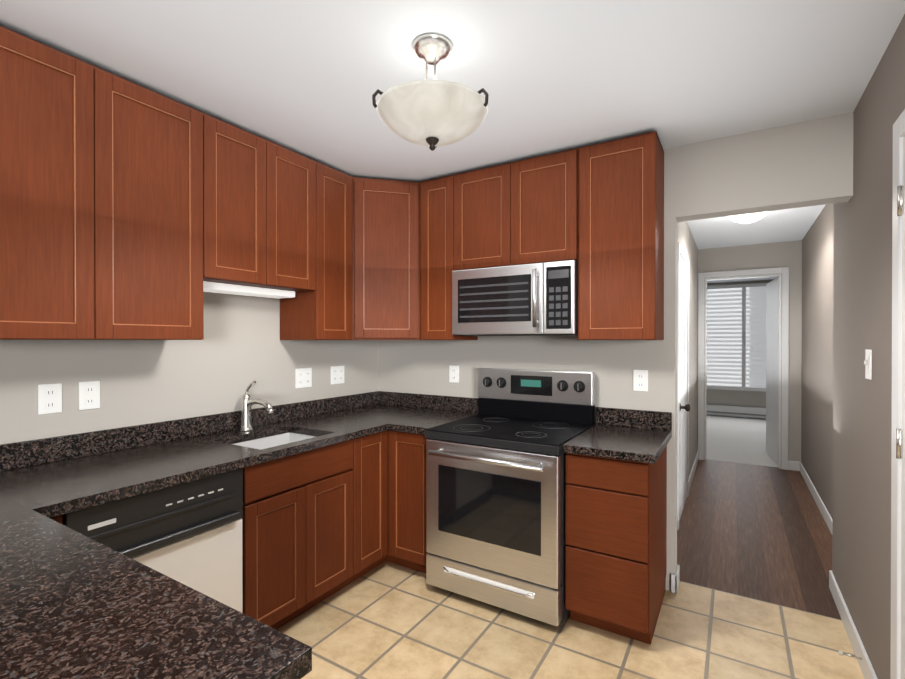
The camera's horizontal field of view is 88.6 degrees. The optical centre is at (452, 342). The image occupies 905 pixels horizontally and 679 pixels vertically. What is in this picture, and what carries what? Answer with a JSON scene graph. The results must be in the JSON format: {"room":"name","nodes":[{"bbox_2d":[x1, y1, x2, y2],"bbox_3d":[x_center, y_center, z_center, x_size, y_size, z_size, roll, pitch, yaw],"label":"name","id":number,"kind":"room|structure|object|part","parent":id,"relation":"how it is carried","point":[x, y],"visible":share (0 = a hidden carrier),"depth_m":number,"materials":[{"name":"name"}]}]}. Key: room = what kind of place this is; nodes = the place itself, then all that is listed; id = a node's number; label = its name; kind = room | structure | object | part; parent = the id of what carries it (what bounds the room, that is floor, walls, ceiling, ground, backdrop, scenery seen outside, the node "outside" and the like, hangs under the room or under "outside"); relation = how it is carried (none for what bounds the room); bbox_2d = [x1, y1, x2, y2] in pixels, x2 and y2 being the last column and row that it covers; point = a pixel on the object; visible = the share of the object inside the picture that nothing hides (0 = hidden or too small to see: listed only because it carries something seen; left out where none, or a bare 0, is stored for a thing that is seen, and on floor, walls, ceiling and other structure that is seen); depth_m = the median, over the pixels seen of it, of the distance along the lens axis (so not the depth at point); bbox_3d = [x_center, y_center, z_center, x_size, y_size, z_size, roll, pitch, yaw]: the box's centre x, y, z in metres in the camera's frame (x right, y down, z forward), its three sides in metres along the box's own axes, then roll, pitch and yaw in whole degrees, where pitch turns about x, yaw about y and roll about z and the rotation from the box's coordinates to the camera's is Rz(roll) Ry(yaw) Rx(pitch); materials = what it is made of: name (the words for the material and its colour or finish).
{"room":"kitchen","nodes":[
{"label":"kitchen","id":0,"kind":"room"},
{"bbox_2d":[0,292,379,443],"bbox_3d":[-1.799,0.154,1.738,0.120,2.440,4.740,0,0,31],"label":"wall","id":1,"kind":"structure","parent":0,"point":[230,356],"depth_m":2.34,"materials":[{"name":"grey paint"}]},
{"bbox_2d":[38,383,61,414],"bbox_3d":[-1.635,0.228,1.884,0.008,0.120,0.078,0,0,31],"label":"electrical outlet","id":2,"kind":"object","parent":1,"relation":"attached to","point":[49,398],"visible":1,"depth_m":1.88,"materials":[{"name":"white plastic"}]},
{"bbox_2d":[0,26,119,339],"bbox_3d":[-1.576,-0.529,1.672,0.324,1.035,0.478,0,0,31],"label":"upper cabinet","id":3,"kind":"object","parent":1,"relation":"attached to","point":[60,111],"depth_m":1.65,"materials":[{"name":"brown wood"}]},
{"bbox_2d":[79,381,99,409],"bbox_3d":[-1.565,0.228,1.999,0.008,0.120,0.078,0,0,31],"label":"electrical outlet","id":4,"kind":"object","parent":1,"relation":"attached to","point":[89,394],"visible":1,"depth_m":2.00,"materials":[{"name":"white plastic"}]},
{"bbox_2d":[120,77,219,339],"bbox_3d":[-1.373,-0.531,2.006,0.324,1.035,0.538,0,0,31],"label":"upper cabinet","id":5,"kind":"object","parent":1,"relation":"attached to","point":[129,210],"depth_m":1.97,"materials":[{"name":"brown wood"}]},
{"bbox_2d":[220,120,279,289],"bbox_3d":[-1.163,-0.674,2.351,0.324,0.752,0.389,0,0,31],"label":"upper cabinet","id":6,"kind":"object","parent":1,"relation":"attached to","point":[249,162],"depth_m":2.31,"materials":[{"name":"brown wood"}]},
{"bbox_2d":[203,281,294,298],"bbox_3d":[-1.125,-0.279,2.490,0.150,0.035,0.570,0,0,31],"label":"under-cabinet light","id":7,"kind":"object","parent":6,"relation":"attached to","point":[214,287],"visible":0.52,"depth_m":2.44,"materials":[{"name":"white plastic"}]},
{"bbox_2d":[280,146,319,293],"bbox_3d":[-1.022,-0.675,2.584,0.324,0.752,0.389,0,0,31],"label":"upper cabinet","id":8,"kind":"object","parent":1,"relation":"attached to","point":[299,174],"depth_m":2.57,"materials":[{"name":"brown wood"}]},
{"bbox_2d":[295,368,311,387],"bbox_3d":[-0.961,0.228,2.995,0.008,0.125,0.130,0,0,31],"label":"electrical outlet","id":9,"kind":"object","parent":1,"relation":"attached to","point":[303,377],"visible":1,"depth_m":2.99,"materials":[{"name":"white plastic"}]},
{"bbox_2d":[280,163,352,339],"bbox_3d":[-0.854,-0.534,2.860,0.324,1.035,0.372,0,0,31],"label":"upper cabinet","id":10,"kind":"object","parent":1,"relation":"attached to","point":[326,315],"depth_m":2.79,"materials":[{"name":"brown wood"}]},
{"bbox_2d":[331,366,343,384],"bbox_3d":[-0.805,0.227,3.252,0.008,0.125,0.130,0,0,31],"label":"electrical outlet","id":11,"kind":"object","parent":1,"relation":"attached to","point":[337,374],"visible":1,"depth_m":3.25,"materials":[{"name":"white plastic"}]},
{"bbox_2d":[0,0,904,282],"bbox_3d":[2.077,-1.104,3.473,5.100,0.060,11.900,0,0,31],"label":"ceiling","id":12,"kind":"structure","parent":0,"point":[306,78],"depth_m":1.78,"materials":[{"name":"white paint"}]},
{"bbox_2d":[372,33,488,150],"bbox_3d":[-0.061,-0.878,1.661,0.426,0.374,0.400,0,0,31],"label":"ceiling light","id":13,"kind":"object","parent":12,"relation":"attached to","point":[419,112],"depth_m":1.58,"materials":[{"name":"white glass"}]},
{"bbox_3d":[-0.025,-0.878,1.639,0.342,0.374,0.392,0,0,31],"label":"ceiling light fixture","id":14,"kind":"part","parent":13,"relation":"part of","materials":[{"name":"white glass"}]},
{"bbox_3d":[2.382,-1.065,3.745,0.330,0.019,0.330,0,0,31],"label":"hall ceiling light","id":15,"kind":"object","parent":12,"relation":"attached to","visible":0},
{"bbox_2d":[727,211,768,222],"bbox_3d":[2.382,-1.013,3.745,0.300,0.084,0.300,0,0,31],"label":"dome ceiling light","id":16,"kind":"object","parent":15,"relation":"attached to","point":[748,218],"visible":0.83,"depth_m":3.69,"materials":[{"name":"white glass"}]},
{"bbox_2d":[277,561,863,678],"bbox_3d":[-0.526,1.402,0.988,3.080,0.050,4.770,0,0,31],"label":"floor","id":17,"kind":"structure","parent":0,"point":[386,620],"depth_m":2.13,"materials":[{"name":"beige tile"}]},
{"bbox_2d":[62,468,242,612],"bbox_3d":[-1.279,0.948,1.846,0.600,0.840,0.615,0,0,31],"label":"dishwasher","id":18,"kind":"object","parent":17,"relation":"on","point":[189,534],"visible":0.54,"depth_m":1.76,"materials":[{"name":"black plastic"}]},
{"bbox_2d":[270,430,389,595],"bbox_3d":[-0.707,0.945,2.780,0.666,0.848,0.368,0,0,31],"label":"base cabinet","id":19,"kind":"object","parent":17,"relation":"on","point":[319,525],"depth_m":2.40,"materials":[{"name":"brown wood"}]},
{"bbox_2d":[0,503,311,678],"bbox_3d":[-0.904,0.509,0.754,1.167,0.038,0.694,0,0,31],"label":"countertop","id":20,"kind":"structure","parent":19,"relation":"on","point":[74,604],"depth_m":0.81,"materials":[{"name":"stone"}]},
{"bbox_2d":[0,391,427,512],"bbox_3d":[-1.081,0.453,2.193,0.630,0.138,2.972,0,0,31],"label":"countertop","id":21,"kind":"structure","parent":19,"relation":"on","point":[73,472],"depth_m":1.99,"materials":[{"name":"stone"}]},
{"bbox_2d":[239,381,273,430],"bbox_3d":[-1.056,0.344,2.504,0.259,0.274,0.072,0,0,31],"label":"faucet","id":22,"kind":"object","parent":21,"relation":"on","point":[247,402],"visible":1,"depth_m":2.53,"materials":[{"name":"silver metal"}]},
{"bbox_2d":[233,432,316,449],"bbox_3d":[-0.907,0.657,2.391,0.386,0.270,0.476,0,0,31],"label":"sink","id":23,"kind":"object","parent":21,"relation":"in","point":[273,441],"visible":0.06,"depth_m":2.58,"materials":[{"name":"white ceramic"}]},
{"bbox_2d":[390,430,428,572],"bbox_3d":[-0.113,0.944,2.945,0.338,0.848,0.689,0,0,31],"label":"base cabinet","id":24,"kind":"object","parent":17,"relation":"on","point":[407,450],"depth_m":2.71,"materials":[{"name":"brown wood"}]},
{"bbox_2d":[388,395,477,434],"bbox_3d":[-0.084,0.449,2.948,0.291,0.138,0.646,0,0,31],"label":"countertop","id":25,"kind":"structure","parent":24,"relation":"on","point":[409,415],"depth_m":3.17,"materials":[{"name":"stone"}]},
{"bbox_2d":[425,368,594,625],"bbox_3d":[0.330,0.770,2.616,0.756,1.198,0.733,0,0,31],"label":"stove","id":26,"kind":"object","parent":17,"relation":"on","point":[495,500],"visible":1,"depth_m":2.39,"materials":[{"name":"silver metal"}]},
{"bbox_2d":[565,445,666,643],"bbox_3d":[0.860,0.946,2.389,0.374,0.847,0.628,0,0,31],"label":"base cabinet","id":27,"kind":"object","parent":17,"relation":"on","point":[616,544],"visible":0.9,"depth_m":2.13,"materials":[{"name":"brown wood"}]},
{"bbox_2d":[563,407,671,463],"bbox_3d":[0.865,0.452,2.373,0.404,0.138,0.645,0,0,31],"label":"countertop","id":28,"kind":"structure","parent":27,"relation":"on","point":[644,436],"depth_m":2.38,"materials":[{"name":"stone"}]},
{"bbox_2d":[380,112,852,573],"bbox_3d":[0.682,0.148,2.934,2.820,2.440,0.120,0,0,31],"label":"wall","id":29,"kind":"structure","parent":0,"point":[806,163],"depth_m":3.11,"materials":[{"name":"grey paint"}]},
{"bbox_2d":[352,177,419,339],"bbox_3d":[-0.477,-0.535,3.204,0.612,1.035,0.612,0,0,31],"label":"upper cabinet","id":30,"kind":"object","parent":29,"relation":"attached to","point":[385,259],"visible":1,"depth_m":2.98,"materials":[{"name":"brown wood"}]},
{"bbox_2d":[419,173,477,339],"bbox_3d":[-0.002,-0.535,3.084,0.329,1.035,0.323,0,0,31],"label":"upper cabinet","id":31,"kind":"object","parent":29,"relation":"attached to","point":[441,199],"depth_m":2.95,"materials":[{"name":"brown wood"}]},
{"bbox_2d":[449,365,458,382],"bbox_3d":[0.011,0.222,3.266,0.078,0.120,0.008,0,0,31],"label":"electrical outlet","id":32,"kind":"object","parent":29,"relation":"attached to","point":[453,374],"visible":1,"depth_m":3.26,"materials":[{"name":"white plastic"}]},
{"bbox_2d":[463,160,522,269],"bbox_3d":[0.279,-0.751,2.912,0.444,0.602,0.323,0,0,31],"label":"upper cabinet","id":33,"kind":"object","parent":29,"relation":"attached to","point":[492,196],"depth_m":2.75,"materials":[{"name":"brown wood"}]},
{"bbox_2d":[519,148,578,264],"bbox_3d":[0.559,-0.750,2.742,0.445,0.602,0.323,0,0,31],"label":"upper cabinet","id":34,"kind":"object","parent":29,"relation":"attached to","point":[550,181],"depth_m":2.57,"materials":[{"name":"brown wood"}]},
{"bbox_2d":[452,260,577,335],"bbox_3d":[0.399,-0.244,2.797,0.767,0.404,0.398,0,0,31],"label":"microwave","id":35,"kind":"object","parent":34,"relation":"attached to","point":[537,299],"visible":1,"depth_m":2.64,"materials":[{"name":"silver metal"}]},
{"bbox_2d":[578,131,663,339],"bbox_3d":[0.892,-0.533,2.541,0.452,1.035,0.323,0,0,31],"label":"upper cabinet","id":36,"kind":"object","parent":29,"relation":"attached to","point":[596,211],"depth_m":2.39,"materials":[{"name":"brown wood"}]},
{"bbox_2d":[633,370,647,390],"bbox_3d":[1.065,0.215,2.626,0.078,0.120,0.008,0,0,31],"label":"electrical outlet","id":37,"kind":"object","parent":29,"relation":"attached to","point":[640,380],"visible":1,"depth_m":2.62,"materials":[{"name":"white plastic"}]},
{"bbox_2d":[640,152,671,583],"bbox_3d":[1.983,0.143,4.056,0.140,2.440,3.150,0,0,31],"label":"wall","id":38,"kind":"structure","parent":0,"point":[655,355],"depth_m":2.56,"materials":[{"name":"grey paint"}]},
{"bbox_2d":[677,243,689,529],"bbox_3d":[1.898,0.317,3.740,0.082,2.094,0.890,0,0,31],"label":"hall door","id":39,"kind":"structure","parent":38,"relation":"in","point":[683,407],"depth_m":3.67,"materials":[{"name":"white paint"}]},
{"bbox_2d":[689,451,698,489],"bbox_3d":[2.479,1.310,4.769,0.012,0.099,1.464,0,0,31],"label":"baseboard","id":40,"kind":"structure","parent":38,"relation":"attached to","point":[693,469],"depth_m":4.69,"materials":[{"name":"white paint"}]},
{"bbox_2d":[707,404,765,417],"bbox_3d":[5.207,1.244,8.255,2.100,0.200,0.065,0,0,31],"label":"baseboard heater","id":41,"kind":"object","parent":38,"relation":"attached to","point":[745,412],"visible":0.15,"depth_m":8.30,"materials":[{"name":"white paint"}]},
{"bbox_2d":[707,414,765,418],"bbox_3d":[5.185,1.294,8.315,4.398,0.099,0.012,0,0,31],"label":"baseboard","id":42,"kind":"structure","parent":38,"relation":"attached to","point":[707,414],"depth_m":8.36,"materials":[{"name":"white paint"}]},
{"bbox_2d":[707,283,767,391],"bbox_3d":[5.195,-0.096,8.276,2.570,1.900,0.059,0,0,31],"label":"window blinds","id":43,"kind":"object","parent":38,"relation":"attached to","point":[736,336],"visible":0.27,"depth_m":8.33,"materials":[{"name":"white plastic"}]},
{"bbox_2d":[698,267,788,469],"bbox_3d":[3.435,0.274,5.519,0.855,2.164,0.853,0,0,31],"label":"door frame","id":44,"kind":"structure","parent":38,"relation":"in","point":[777,445],"depth_m":5.27,"materials":[{"name":"white paint"}]},
{"bbox_2d":[706,415,777,466],"bbox_3d":[4.273,1.376,6.813,4.640,0.050,3.770,0,0,31],"label":"floor","id":45,"kind":"structure","parent":0,"point":[736,439],"depth_m":6.41,"materials":[{"name":"grey"}]},
{"bbox_2d":[677,459,841,619],"bbox_3d":[2.469,1.389,3.831,1.210,0.050,3.200,0,0,31],"label":"floor","id":46,"kind":"structure","parent":0,"point":[760,532],"depth_m":3.25,"materials":[{"name":"brown wood"}]},
{"bbox_2d":[798,462,832,533],"bbox_3d":[2.949,1.314,3.703,0.015,0.099,2.798,0,0,31],"label":"baseboard","id":47,"kind":"structure","parent":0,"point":[827,517],"depth_m":3.86,"materials":[{"name":"white paint"}]},
{"bbox_2d":[832,14,904,678],"bbox_3d":[0.831,0.160,0.357,0.110,2.440,5.110,0,0,31],"label":"wall","id":48,"kind":"structure","parent":0,"point":[862,404],"depth_m":1.91,"materials":[{"name":"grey paint"}]},
{"bbox_2d":[838,651,861,659],"bbox_3d":[1.667,1.313,1.943,0.074,0.015,0.016,0,0,31],"label":"door stop","id":49,"kind":"object","parent":48,"relation":"attached to","point":[841,653],"visible":1,"depth_m":1.95,"materials":[{"name":"silver metal"}]},
{"bbox_2d":[829,570,877,678],"bbox_3d":[1.800,1.322,2.078,0.012,0.099,1.198,0,0,31],"label":"baseboard","id":50,"kind":"structure","parent":48,"relation":"attached to","point":[866,667],"depth_m":2.10,"materials":[{"name":"white paint"}]},
{"bbox_2d":[864,349,871,379],"bbox_3d":[1.685,0.088,1.886,0.016,0.120,0.078,0,0,31],"label":"light switch","id":51,"kind":"object","parent":48,"relation":"attached to","point":[868,364],"visible":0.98,"depth_m":1.87,"materials":[{"name":"white plastic"}]},
{"bbox_2d":[890,109,904,678],"bbox_3d":[1.260,0.323,1.250,0.082,2.104,0.750,0,0,31],"label":"closet door","id":52,"kind":"structure","parent":48,"relation":"in","point":[897,668],"depth_m":1.50,"materials":[{"name":"white paint"}]}
]}

